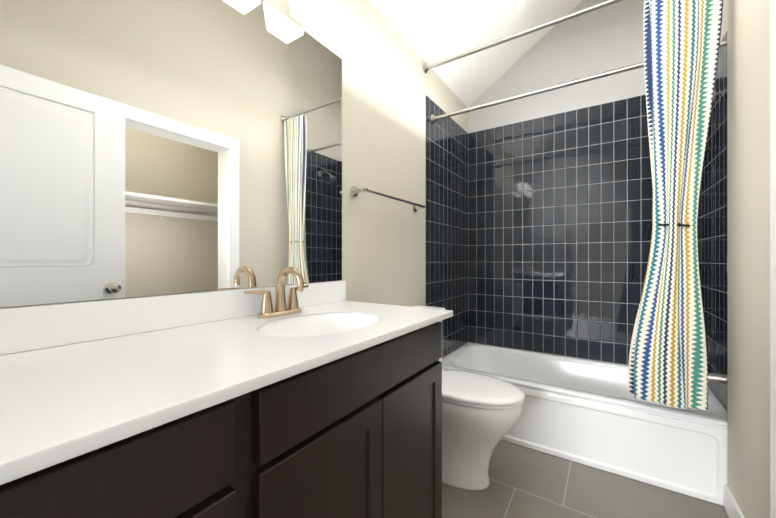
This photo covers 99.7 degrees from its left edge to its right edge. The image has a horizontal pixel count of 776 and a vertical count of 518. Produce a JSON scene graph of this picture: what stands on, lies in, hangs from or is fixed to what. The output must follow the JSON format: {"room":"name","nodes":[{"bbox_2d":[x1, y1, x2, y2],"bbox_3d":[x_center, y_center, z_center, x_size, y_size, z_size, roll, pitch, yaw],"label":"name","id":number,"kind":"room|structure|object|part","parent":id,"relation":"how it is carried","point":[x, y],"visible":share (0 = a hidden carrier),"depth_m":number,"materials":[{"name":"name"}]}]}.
{"room":"bathroom","nodes":[
{"label":"bathroom","id":0,"kind":"room"},
{"bbox_2d":[1,0,467,357],"bbox_3d":[-0.137,-0.188,1.747,0.120,2.610,3.120,0,0,34],"label":"wall","id":1,"kind":"structure","parent":0,"point":[389,84],"depth_m":1.78,"materials":[{"name":"beige paint"}]},
{"bbox_2d":[0,0,341,307],"bbox_3d":[-0.545,-0.413,1.017,0.004,1.021,1.196,0,0,34],"label":"vanity mirror","id":2,"kind":"object","parent":1,"relation":"attached to","point":[154,147],"visible":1,"depth_m":0.90,"materials":[{"name":"clear glass"}]},
{"bbox_2d":[0,281,345,354],"bbox_3d":[-0.537,0.146,1.014,0.019,0.092,1.212,0,0,34],"label":"backsplash","id":3,"kind":"structure","parent":1,"relation":"attached to","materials":[{"name":"white stone"}]},
{"bbox_2d":[289,0,331,29],"bbox_3d":[-0.415,-1.031,1.092,0.139,0.215,0.640,0,0,34],"label":"vanity light","id":4,"kind":"object","parent":1,"relation":"attached to","point":[311,14],"visible":0.98,"depth_m":1.24,"materials":[{"name":"white glass"}]},
{"bbox_2d":[350,186,426,211],"bbox_3d":[0.037,-0.328,1.823,0.083,0.052,0.662,0,0,34],"label":"towel rail","id":5,"kind":"object","parent":1,"relation":"attached to","point":[354,191],"visible":1,"depth_m":1.68,"materials":[{"name":"silver metal"}]},
{"bbox_3d":[-0.132,-0.328,1.569,0.083,0.052,0.052,0,0,34],"label":"post","id":6,"kind":"part","parent":5,"relation":"part of","materials":[{"name":"silver metal"}]},
{"bbox_3d":[0.206,-0.327,2.077,0.083,0.052,0.052,0,0,34],"label":"post","id":7,"kind":"part","parent":5,"relation":"part of","materials":[{"name":"silver metal"}]},
{"bbox_2d":[426,95,467,356],"bbox_3d":[0.486,-0.190,2.570,0.006,1.851,0.820,0,0,34],"label":"wall tile","id":8,"kind":"structure","parent":1,"relation":"attached to","point":[447,213],"depth_m":2.52,"materials":[{"name":"blue tile"}]},
{"bbox_2d":[423,0,726,123],"bbox_3d":[0.909,-1.138,1.845,1.511,0.370,0.160,0,0,34],"label":"rail","id":9,"kind":"object","parent":1,"relation":"attached to","point":[426,67],"visible":0.69,"depth_m":1.87,"materials":[{"name":"silver metal"}]},
{"bbox_2d":[628,0,722,409],"bbox_3d":[1.314,-0.326,1.510,0.333,1.967,0.150,0,0,34],"label":"shower curtain","id":10,"kind":"object","parent":9,"relation":"hanging from","point":[667,365],"visible":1,"depth_m":1.47,"materials":[{"name":"fabric"}]},
{"bbox_2d":[370,0,581,107],"bbox_3d":[0.536,-1.897,1.301,1.736,1.266,3.120,0,0,34],"label":"ceiling","id":11,"kind":"structure","parent":0,"point":[432,31],"depth_m":2.24,"materials":[{"name":"white paint"}]},
{"bbox_2d":[468,0,645,364],"bbox_3d":[1.416,-0.682,2.516,1.616,3.600,0.120,0,0,34],"label":"wall","id":12,"kind":"structure","parent":0,"point":[605,39],"depth_m":2.45,"materials":[{"name":"grey paint"}]},
{"bbox_2d":[468,94,698,364],"bbox_3d":[1.341,-0.190,2.490,1.508,1.851,0.006,0,0,34],"label":"wall tile","id":13,"kind":"structure","parent":12,"relation":"attached to","point":[559,222],"depth_m":2.49,"materials":[{"name":"blue tile"}]},
{"bbox_2d":[442,440,728,517],"bbox_3d":[0.421,1.157,0.325,2.620,0.080,4.870,0,0,34],"label":"floor","id":14,"kind":"structure","parent":0,"point":[525,482],"depth_m":1.55,"materials":[{"name":"grey tile"}]},
{"bbox_2d":[0,266,452,517],"bbox_3d":[-0.318,0.571,0.868,0.546,1.092,1.212,0,0,34],"label":"bathroom vanity","id":15,"kind":"object","parent":14,"relation":"on","point":[299,399],"visible":1,"depth_m":0.65,"materials":[{"name":"brown wood"}]},
{"bbox_3d":[-0.356,0.300,0.397,0.018,0.132,0.357,0,0,34],"label":"drawer","id":16,"kind":"part","parent":15,"relation":"part of","materials":[{"name":"brown wood"}]},
{"bbox_3d":[-0.356,0.529,0.397,0.018,0.295,0.357,0,0,34],"label":"drawer","id":17,"kind":"part","parent":15,"relation":"part of","materials":[{"name":"brown wood"}]},
{"bbox_2d":[244,266,308,317],"bbox_3d":[-0.337,0.108,1.108,0.143,0.167,0.259,0,0,34],"label":"faucet","id":18,"kind":"object","parent":15,"relation":"on","point":[281,310],"depth_m":1.11,"materials":[{"name":"gold metal"}]},
{"bbox_3d":[-0.146,0.616,0.747,0.018,0.802,1.196,0,0,34],"label":"frame","id":19,"kind":"part","parent":15,"relation":"part of","materials":[{"name":"brown wood"}]},
{"bbox_3d":[-0.128,0.687,0.740,0.018,0.610,0.378,0,0,34],"label":"door","id":20,"kind":"part","parent":15,"relation":"part of","materials":[{"name":"brown wood"}]},
{"bbox_2d":[257,312,380,336],"bbox_3d":[-0.195,0.252,0.999,0.322,0.220,0.426,0,0,34],"label":"sink","id":21,"kind":"object","parent":15,"relation":"in","point":[309,324],"depth_m":1.13,"materials":[{"name":"white ceramic"}]},
{"bbox_3d":[0.086,0.687,1.062,0.018,0.610,0.388,0,0,34],"label":"door","id":22,"kind":"part","parent":15,"relation":"part of","materials":[{"name":"brown wood"}]},
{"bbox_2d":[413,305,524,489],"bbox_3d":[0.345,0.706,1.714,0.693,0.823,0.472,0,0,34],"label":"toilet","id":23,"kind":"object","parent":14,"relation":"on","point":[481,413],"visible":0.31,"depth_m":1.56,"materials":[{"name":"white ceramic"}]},
{"bbox_3d":[0.140,0.316,1.851,0.199,0.042,0.472,0,0,34],"label":"tank lid","id":24,"kind":"part","parent":23,"relation":"part of","materials":[{"name":"white ceramic"}]},
{"bbox_3d":[0.399,0.896,1.678,0.544,0.443,0.360,0,0,34],"label":"bowl","id":25,"kind":"part","parent":23,"relation":"part of","materials":[{"name":"white ceramic"}]},
{"bbox_3d":[0.428,0.666,1.659,0.486,0.016,0.366,0,0,34],"label":"seat","id":26,"kind":"part","parent":23,"relation":"part of","materials":[{"name":"white ceramic"}]},
{"bbox_3d":[0.430,0.644,1.658,0.490,0.024,0.374,0,0,34],"label":"lid","id":27,"kind":"part","parent":23,"relation":"part of","materials":[{"name":"white ceramic"}]},
{"bbox_2d":[442,343,727,505],"bbox_3d":[1.135,0.928,2.178,1.514,0.380,0.747,0,0,34],"label":"bathtub","id":28,"kind":"object","parent":14,"relation":"on","point":[595,414],"visible":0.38,"depth_m":1.76,"materials":[{"name":"white ceramic"}]},
{"bbox_2d":[708,0,727,410],"bbox_3d":[1.808,-0.683,1.732,0.096,3.600,0.754,0,0,34],"label":"wall","id":29,"kind":"structure","parent":0,"point":[724,24],"depth_m":1.65,"materials":[{"name":"beige paint"}]},
{"bbox_2d":[699,31,727,409],"bbox_3d":[1.765,-0.190,1.760,0.006,1.851,0.753,0,0,34],"label":"wall tile","id":30,"kind":"structure","parent":29,"relation":"attached to","point":[713,235],"depth_m":1.75,"materials":[{"name":"blue tile"}]},
{"bbox_2d":[708,95,727,384],"bbox_3d":[1.591,-0.169,1.708,0.228,1.527,0.457,0,0,34],"label":"shower head","id":31,"kind":"object","parent":30,"relation":"attached to","point":[718,378],"visible":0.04,"depth_m":1.52},
{"bbox_2d":[727,0,769,517],"bbox_3d":[1.416,-0.683,1.182,0.140,3.600,0.596,0,0,34],"label":"wall","id":32,"kind":"structure","parent":0,"point":[748,183],"depth_m":1.25,"materials":[{"name":"beige paint"}]},
{"bbox_2d":[724,484,744,517],"bbox_3d":[1.373,1.065,1.254,0.013,0.105,0.521,0,0,34],"label":"baseboard","id":33,"kind":"structure","parent":32,"relation":"attached to","point":[732,508],"depth_m":1.39,"materials":[{"name":"white paint"}]},
{"bbox_2d":[770,0,775,517],"bbox_3d":[1.201,0.080,1.003,0.020,2.073,0.085,0,0,34],"label":"trim","id":34,"kind":"structure","parent":32,"relation":"attached to","point":[772,258],"depth_m":1.02,"materials":[{"name":"white paint"}]}
]}

